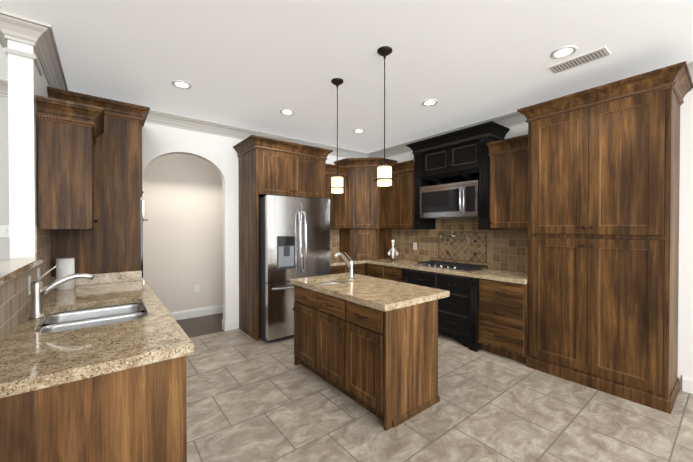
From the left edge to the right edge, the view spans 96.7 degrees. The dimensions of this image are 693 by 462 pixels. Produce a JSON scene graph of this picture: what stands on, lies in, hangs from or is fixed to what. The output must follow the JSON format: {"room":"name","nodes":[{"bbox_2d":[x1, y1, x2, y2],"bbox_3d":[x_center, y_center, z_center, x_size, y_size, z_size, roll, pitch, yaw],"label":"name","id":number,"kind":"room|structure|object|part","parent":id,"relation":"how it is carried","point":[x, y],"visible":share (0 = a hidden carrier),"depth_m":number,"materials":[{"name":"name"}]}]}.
{"room":"kitchen","nodes":[
{"label":"kitchen","id":0,"kind":"room"},
{"bbox_2d":[8,39,48,258],"bbox_3d":[-0.701,0.011,0.153,0.125,2.900,7.900,0,1,-38],"label":"column","id":1,"kind":"structure","parent":0,"point":[27,82],"depth_m":2.17,"materials":[{"name":"paint"}]},
{"bbox_2d":[0,10,23,85],"bbox_3d":[-2.722,-1.347,2.549,0.130,0.230,1.355,0,1,-38],"label":"crown molding","id":2,"kind":"structure","parent":1,"relation":"attached to","point":[9,28],"depth_m":2.12,"materials":[{"name":"paint"}]},
{"bbox_2d":[0,257,42,285],"bbox_3d":[-1.845,0.219,1.366,0.510,0.039,1.818,0,1,-38],"label":"sill","id":3,"kind":"structure","parent":1,"relation":"on","point":[10,269],"depth_m":1.75,"materials":[{"name":"beige stone"}]},
{"bbox_2d":[0,226,50,343],"bbox_3d":[-1.944,0.248,1.847,0.008,0.555,2.396,0,1,-38],"label":"backsplash","id":4,"kind":"structure","parent":1,"relation":"attached to","point":[15,303],"depth_m":1.82,"materials":[{"name":"beige tile"}]},
{"bbox_2d":[28,275,30,294],"bbox_3d":[-2.037,0.349,1.981,0.008,0.118,0.075,0,1,-38],"label":"outlet","id":5,"kind":"object","parent":1,"relation":"attached to","point":[29,283],"visible":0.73,"depth_m":1.96,"materials":[{"name":"white plastic"}]},
{"bbox_2d":[37,268,39,278],"bbox_3d":[-2.259,0.331,2.264,0.008,0.118,0.075,0,1,-38],"label":"outlet","id":6,"kind":"object","parent":1,"relation":"attached to","point":[38,272],"visible":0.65,"depth_m":2.23,"materials":[{"name":"white plastic"}]},
{"bbox_2d":[24,17,67,89],"bbox_3d":[-2.555,-1.348,2.680,0.115,0.230,1.355,0,1,-38],"label":"crown molding","id":7,"kind":"structure","parent":1,"relation":"attached to","point":[38,36],"depth_m":2.34,"materials":[{"name":"paint"}]},
{"bbox_2d":[35,95,103,228],"bbox_3d":[-2.299,-0.495,2.613,0.385,0.958,0.749,0,1,-38],"label":"upper cabinet","id":8,"kind":"object","parent":1,"relation":"attached to","point":[68,133],"visible":1,"depth_m":2.35,"materials":[{"name":"brown wood"}]},
{"bbox_2d":[0,96,344,327],"bbox_3d":[-3.234,-0.018,3.263,9.470,2.900,0.120,0,1,-38],"label":"wall","id":9,"kind":"structure","parent":0,"point":[218,153],"depth_m":4.24,"materials":[{"name":"paint"}]},
{"bbox_2d":[0,82,7,96],"bbox_3d":[-5.024,-1.386,1.702,4.745,0.135,0.105,0,1,-38],"label":"crown molding","id":10,"kind":"structure","parent":9,"relation":"attached to","point":[3,89],"depth_m":3.03,"materials":[{"name":"paint"}]},
{"bbox_2d":[0,225,9,236],"bbox_3d":[-3.385,0.004,3.058,0.180,0.120,0.016,0,1,-38],"label":"switch plate","id":11,"kind":"object","parent":9,"relation":"attached to","point":[4,230],"visible":0.48,"depth_m":3.05,"materials":[{"name":"white plastic"}]},
{"bbox_2d":[145,109,367,157],"bbox_3d":[-1.340,-1.414,4.594,4.370,0.135,0.105,0,1,-38],"label":"crown molding","id":12,"kind":"structure","parent":9,"relation":"attached to","point":[154,116],"depth_m":4.30,"materials":[{"name":"paint"}]},
{"bbox_2d":[330,229,338,257],"bbox_3d":[-0.421,0.224,5.392,0.738,0.535,0.008,0,1,-38],"label":"backsplash","id":13,"kind":"structure","parent":9,"relation":"attached to","point":[334,233],"depth_m":5.55,"materials":[{"name":"brown tile"}]},
{"bbox_2d":[326,164,349,228],"bbox_3d":[-0.310,-0.560,5.201,0.688,1.038,0.427,0,1,-38],"label":"upper cabinet","id":14,"kind":"object","parent":9,"relation":"attached to","point":[339,210],"visible":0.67,"depth_m":5.18,"materials":[{"name":"brown wood"}]},
{"bbox_2d":[333,157,397,228],"bbox_3d":[0.336,-0.642,5.492,0.847,1.198,0.767,0,1,-38],"label":"upper cabinet","id":15,"kind":"object","parent":9,"relation":"attached to","point":[364,201],"visible":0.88,"depth_m":5.28,"materials":[{"name":"brown wood"}]},
{"bbox_2d":[143,154,222,311],"bbox_3d":[-2.699,-0.034,4.954,3.740,2.900,0.120,0,1,-38],"label":"wall","id":16,"kind":"structure","parent":0,"point":[183,224],"depth_m":4.93,"materials":[{"name":"paint"}]},
{"bbox_2d":[194,285,198,291],"bbox_3d":[-2.462,0.945,5.066,0.075,0.118,0.008,0,1,-38],"label":"outlet","id":17,"kind":"object","parent":16,"relation":"attached to","point":[196,288],"visible":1,"depth_m":5.06,"materials":[{"name":"white plastic"}]},
{"bbox_2d":[170,305,222,319],"bbox_3d":[-2.657,1.346,4.913,3.500,0.140,0.016,0,1,-38],"label":"baseboard","id":18,"kind":"structure","parent":16,"relation":"attached to","point":[198,312],"depth_m":5.07,"materials":[{"name":"white wood"}]},
{"bbox_2d":[176,313,223,337],"bbox_3d":[-2.391,1.449,4.575,3.500,0.060,1.120,0,1,-38],"label":"floor","id":19,"kind":"structure","parent":0,"point":[200,326],"depth_m":4.62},
{"bbox_2d":[0,0,692,152],"bbox_3d":[-1.104,-1.482,0.535,9.470,0.080,9.020,0,1,-38],"label":"ceiling","id":20,"kind":"structure","parent":0,"point":[257,65],"depth_m":2.56,"materials":[{"name":"paint"}]},
{"bbox_2d":[171,80,191,88],"bbox_3d":[-1.648,-1.461,3.083,0.184,0.010,0.184,0,1,-38],"label":"recessed light","id":21,"kind":"object","parent":20,"relation":"in","point":[180,84],"visible":1,"depth_m":3.08,"materials":[{"name":"white"}]},
{"bbox_2d":[280,109,294,114],"bbox_3d":[-0.734,-1.468,3.813,0.184,0.010,0.184,0,1,-38],"label":"recessed light","id":22,"kind":"object","parent":20,"relation":"in","point":[288,112],"visible":1,"depth_m":3.80,"materials":[{"name":"white"}]},
{"bbox_2d":[328,78,345,192],"bbox_3d":[-0.090,-0.921,3.014,0.176,1.090,0.176,0,1,-38],"label":"pendant light","id":23,"kind":"object","parent":20,"relation":"hanging from","point":[336,183],"visible":1,"depth_m":2.98,"materials":[{"name":"white glass"}]},
{"bbox_2d":[353,129,364,132],"bbox_3d":[0.188,-1.475,4.550,0.184,0.010,0.184,0,1,-38],"label":"recessed light","id":24,"kind":"object","parent":20,"relation":"in","point":[359,130],"visible":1,"depth_m":4.53,"materials":[{"name":"white"}]},
{"bbox_2d":[374,46,395,185],"bbox_3d":[0.309,-0.916,2.498,0.176,1.090,0.176,0,1,-38],"label":"pendant light","id":25,"kind":"object","parent":20,"relation":"hanging from","point":[384,174],"visible":1,"depth_m":2.46,"materials":[{"name":"white glass"}]},
{"bbox_2d":[422,99,437,105],"bbox_3d":[0.955,-1.465,3.524,0.184,0.010,0.184,0,1,-38],"label":"recessed light","id":26,"kind":"object","parent":20,"relation":"in","point":[430,102],"visible":1,"depth_m":3.52,"materials":[{"name":"white"}]},
{"bbox_2d":[550,45,577,58],"bbox_3d":[1.773,-1.456,2.514,0.184,0.010,0.184,0,1,-38],"label":"recessed light","id":27,"kind":"object","parent":20,"relation":"in","point":[562,52],"visible":1,"depth_m":2.50,"materials":[{"name":"white"}]},
{"bbox_2d":[548,47,610,73],"bbox_3d":[1.988,-1.456,2.645,0.170,0.012,0.400,0,1,-38],"label":"ceiling vent","id":28,"kind":"object","parent":20,"relation":"in","point":[599,53],"visible":1,"depth_m":2.62,"materials":[{"name":"grey metal"}]},
{"bbox_2d":[186,328,692,461],"bbox_3d":[-0.758,1.492,0.123,9.470,0.060,7.900,0,1,-38],"label":"floor","id":29,"kind":"structure","parent":0,"point":[249,398],"depth_m":2.37,"materials":[{"name":"beige tile"}]},
{"bbox_2d":[0,271,193,461],"bbox_3d":[-1.693,0.932,2.132,0.735,1.020,2.273,0,1,-38],"label":"base cabinet","id":30,"kind":"object","parent":29,"relation":"on","point":[137,414],"depth_m":1.33,"materials":[{"name":"brown wood"}]},
{"bbox_2d":[28,265,94,318],"bbox_3d":[-1.782,0.366,1.939,0.313,0.314,0.074,0,1,-38],"label":"faucet","id":31,"kind":"object","parent":30,"relation":"on","point":[38,290],"visible":1,"depth_m":1.87,"materials":[{"name":"silver metal"}]},
{"bbox_2d":[56,258,74,289],"bbox_3d":[-2.519,0.381,2.760,0.124,0.270,0.124,0,1,-38],"label":"paper towel roll","id":32,"kind":"object","parent":30,"relation":"on","point":[65,267],"visible":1,"depth_m":2.72,"materials":[{"name":"white paper"}]},
{"bbox_2d":[38,303,145,332],"bbox_3d":[-1.615,0.681,1.996,0.529,0.210,0.753,0,1,-38],"label":"sink","id":33,"kind":"object","parent":30,"relation":"in","point":[70,320],"visible":0.21,"depth_m":2.14,"materials":[{"name":"silver metal"}]},
{"bbox_3d":[-1.701,0.497,2.121,0.714,0.148,2.273,0,1,-38],"label":"kitchen peninsula top","id":34,"kind":"part","parent":30,"relation":"part of","materials":[{"name":"beige stone"}]},
{"bbox_2d":[47,86,149,276],"bbox_3d":[-2.561,0.076,3.250,0.767,2.712,0.727,0,1,-38],"label":"tall cabinet","id":35,"kind":"object","parent":29,"relation":"on","point":[110,242],"visible":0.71,"depth_m":3.06,"materials":[{"name":"brown wood"}]},
{"bbox_2d":[141,200,147,277],"bbox_3d":[-2.319,0.085,3.490,0.068,0.830,0.577,0,1,-38],"label":"built-in oven","id":36,"kind":"object","parent":35,"relation":"in","point":[142,210],"visible":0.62,"depth_m":3.25,"materials":[{"name":"silver glass"}]},
{"bbox_2d":[233,135,332,340],"bbox_3d":[-0.918,0.104,4.540,1.250,2.632,0.727,0,1,-38],"label":"surround","id":37,"kind":"object","parent":29,"relation":"on","point":[266,165],"visible":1,"depth_m":4.22,"materials":[{"name":"brown wood"}]},
{"bbox_2d":[259,194,329,341],"bbox_3d":[-0.845,0.467,4.442,0.950,1.883,0.902,0,1,-38],"label":"fridge","id":38,"kind":"object","parent":29,"relation":"on","point":[294,237],"visible":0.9,"depth_m":4.02,"materials":[{"name":"grey metal"}]},
{"bbox_2d":[330,263,364,274],"bbox_3d":[-0.186,0.978,5.173,0.828,0.871,0.648,0,1,-38],"label":"base cabinet","id":39,"kind":"object","parent":29,"relation":"on","point":[359,269],"visible":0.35,"depth_m":4.96,"materials":[{"name":"brown wood"}]},
{"bbox_2d":[292,281,439,430],"bbox_3d":[0.096,1.000,2.926,0.683,0.871,1.373,0,1,-38],"label":"kitchen island","id":40,"kind":"object","parent":29,"relation":"on","point":[383,365],"visible":0.98,"depth_m":2.46,"materials":[{"name":"brown wood"}]},
{"bbox_2d":[290,272,449,311],"bbox_3d":[0.147,0.538,2.969,0.790,0.048,1.405,0,1,-38],"label":"island countertop","id":41,"kind":"structure","parent":40,"relation":"on","point":[381,294],"depth_m":2.68,"materials":[{"name":"stone"}]},
{"bbox_2d":[321,282,340,284],"bbox_3d":[-0.151,0.655,3.172,0.368,0.180,0.368,0,1,-38],"label":"island sink","id":42,"kind":"object","parent":41,"relation":"in","point":[330,283],"visible":0.08,"depth_m":3.38,"materials":[{"name":"silver metal"}]},
{"bbox_2d":[334,252,354,277],"bbox_3d":[-0.026,0.368,3.293,0.275,0.285,0.074,0,1,-38],"label":"island faucet","id":43,"kind":"object","parent":41,"relation":"on","point":[350,264],"visible":1,"depth_m":3.32,"materials":[{"name":"silver metal"}]},
{"bbox_2d":[365,263,380,277],"bbox_3d":[0.727,0.978,5.196,0.617,0.872,0.473,0,1,-38],"label":"base cabinet","id":44,"kind":"object","parent":29,"relation":"on","point":[373,270],"depth_m":5.06,"materials":[{"name":"brown wood"}]},
{"bbox_2d":[330,258,364,266],"bbox_3d":[-0.198,0.518,5.168,0.810,0.048,0.635,0,1,-38],"label":"countertop","id":45,"kind":"structure","parent":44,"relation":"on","point":[333,261],"depth_m":5.07,"materials":[{"name":"stone"}]},
{"bbox_2d":[362,258,526,284],"bbox_3d":[1.143,0.523,4.638,0.645,0.048,3.125,0,1,-38],"label":"countertop","id":46,"kind":"structure","parent":44,"relation":"on","point":[518,277],"depth_m":3.85,"materials":[{"name":"stone"}]},
{"bbox_2d":[339,229,391,258],"bbox_3d":[0.347,0.222,5.591,0.717,0.533,0.637,0,1,-38],"label":"garage","id":47,"kind":"object","parent":46,"relation":"on","point":[365,243],"visible":0.96,"depth_m":5.34,"materials":[{"name":"brown wood"}]},
{"bbox_2d":[388,240,397,260],"bbox_3d":[0.781,0.321,5.172,0.138,0.344,0.138,0,1,-38],"label":"chef figurine","id":48,"kind":"object","parent":46,"relation":"on","point":[389,252],"visible":1,"depth_m":5.16,"materials":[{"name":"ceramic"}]},
{"bbox_2d":[414,260,489,271],"bbox_3d":[1.441,0.479,4.287,0.465,0.044,0.896,0,1,-38],"label":"gas cooktop","id":49,"kind":"object","parent":46,"relation":"in","point":[455,266],"visible":1,"depth_m":4.15,"materials":[{"name":"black metal"}]},
{"bbox_2d":[381,265,402,281],"bbox_3d":[0.935,0.981,4.930,0.617,0.872,0.480,0,1,-38],"label":"base cabinet","id":50,"kind":"object","parent":29,"relation":"on","point":[385,272],"depth_m":4.74,"materials":[{"name":"brown wood"}]},
{"bbox_2d":[402,268,480,351],"bbox_3d":[1.421,0.987,4.276,0.661,0.871,1.154,0,1,-38],"label":"base cabinet","id":51,"kind":"object","parent":29,"relation":"on","point":[458,312],"visible":0.58,"depth_m":3.86,"materials":[{"name":"black wood"}]},
{"bbox_2d":[478,278,526,363],"bbox_3d":[1.944,0.993,3.620,0.648,0.871,0.528,0,1,-38],"label":"base cabinet","id":52,"kind":"object","parent":29,"relation":"on","point":[502,318],"visible":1,"depth_m":3.42,"materials":[{"name":"brown wood"}]},
{"bbox_2d":[517,61,692,413],"bbox_3d":[2.426,0.078,2.990,0.657,2.712,1.200,0,1,-38],"label":"pantry","id":53,"kind":"object","parent":29,"relation":"on","point":[603,232],"visible":1,"depth_m":2.72,"materials":[{"name":"brown wood"}]},
{"bbox_2d":[386,80,692,389],"bbox_3d":[2.919,-0.016,2.995,0.120,2.900,7.900,0,1,-38],"label":"wall","id":54,"kind":"structure","parent":0,"point":[685,327],"depth_m":2.76,"materials":[{"name":"paint"}]},
{"bbox_2d":[381,160,413,228],"bbox_3d":[0.924,-0.559,5.084,0.427,1.038,0.760,0,1,-38],"label":"upper cabinet","id":55,"kind":"object","parent":54,"relation":"attached to","point":[397,203],"visible":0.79,"depth_m":4.95,"materials":[{"name":"brown wood"}]},
{"bbox_2d":[440,231,468,242],"bbox_3d":[1.586,0.082,4.511,0.082,0.167,0.494,0,1,-38],"label":"pot filler","id":56,"kind":"object","parent":54,"relation":"attached to","point":[453,235],"visible":1,"depth_m":4.53,"materials":[{"name":"silver metal"}]},
{"bbox_2d":[406,121,509,229],"bbox_3d":[1.499,-0.667,4.322,0.462,1.287,1.326,0,1,-38],"label":"range hood","id":57,"kind":"object","parent":54,"relation":"attached to","point":[461,155],"visible":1,"depth_m":4.14,"materials":[{"name":"black wood"}]},
{"bbox_2d":[420,180,478,218],"bbox_3d":[1.497,-0.418,4.322,0.434,0.456,0.902,0,1,-38],"label":"microwave","id":58,"kind":"object","parent":57,"relation":"in","point":[456,200],"visible":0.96,"depth_m":4.16,"materials":[{"name":"grey metal"}]},
{"bbox_2d":[392,218,527,271],"bbox_3d":[1.590,0.157,4.580,0.016,0.685,2.488,0,1,-38],"label":"backsplash","id":59,"kind":"structure","parent":54,"relation":"attached to","point":[504,249],"depth_m":4.41,"materials":[{"name":"brown tile"}]},
{"bbox_2d":[486,134,527,228],"bbox_3d":[2.031,-0.545,3.674,0.427,1.038,0.530,0,1,-38],"label":"upper cabinet","id":60,"kind":"object","parent":54,"relation":"attached to","point":[508,183],"visible":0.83,"depth_m":3.62,"materials":[{"name":"brown wood"}]},
{"bbox_2d":[368,61,692,157],"bbox_3d":[2.830,-1.398,2.912,0.105,0.135,7.900,0,1,-38],"label":"crown molding","id":61,"kind":"structure","parent":54,"relation":"attached to","point":[513,118],"depth_m":4.31,"materials":[{"name":"paint"}]},
{"bbox_2d":[682,375,692,393],"bbox_3d":[4.162,1.380,1.315,0.016,0.140,3.700,0,1,-38],"label":"baseboard","id":62,"kind":"structure","parent":54,"relation":"attached to","point":[687,381],"depth_m":2.74,"materials":[{"name":"white wood"}]}
]}

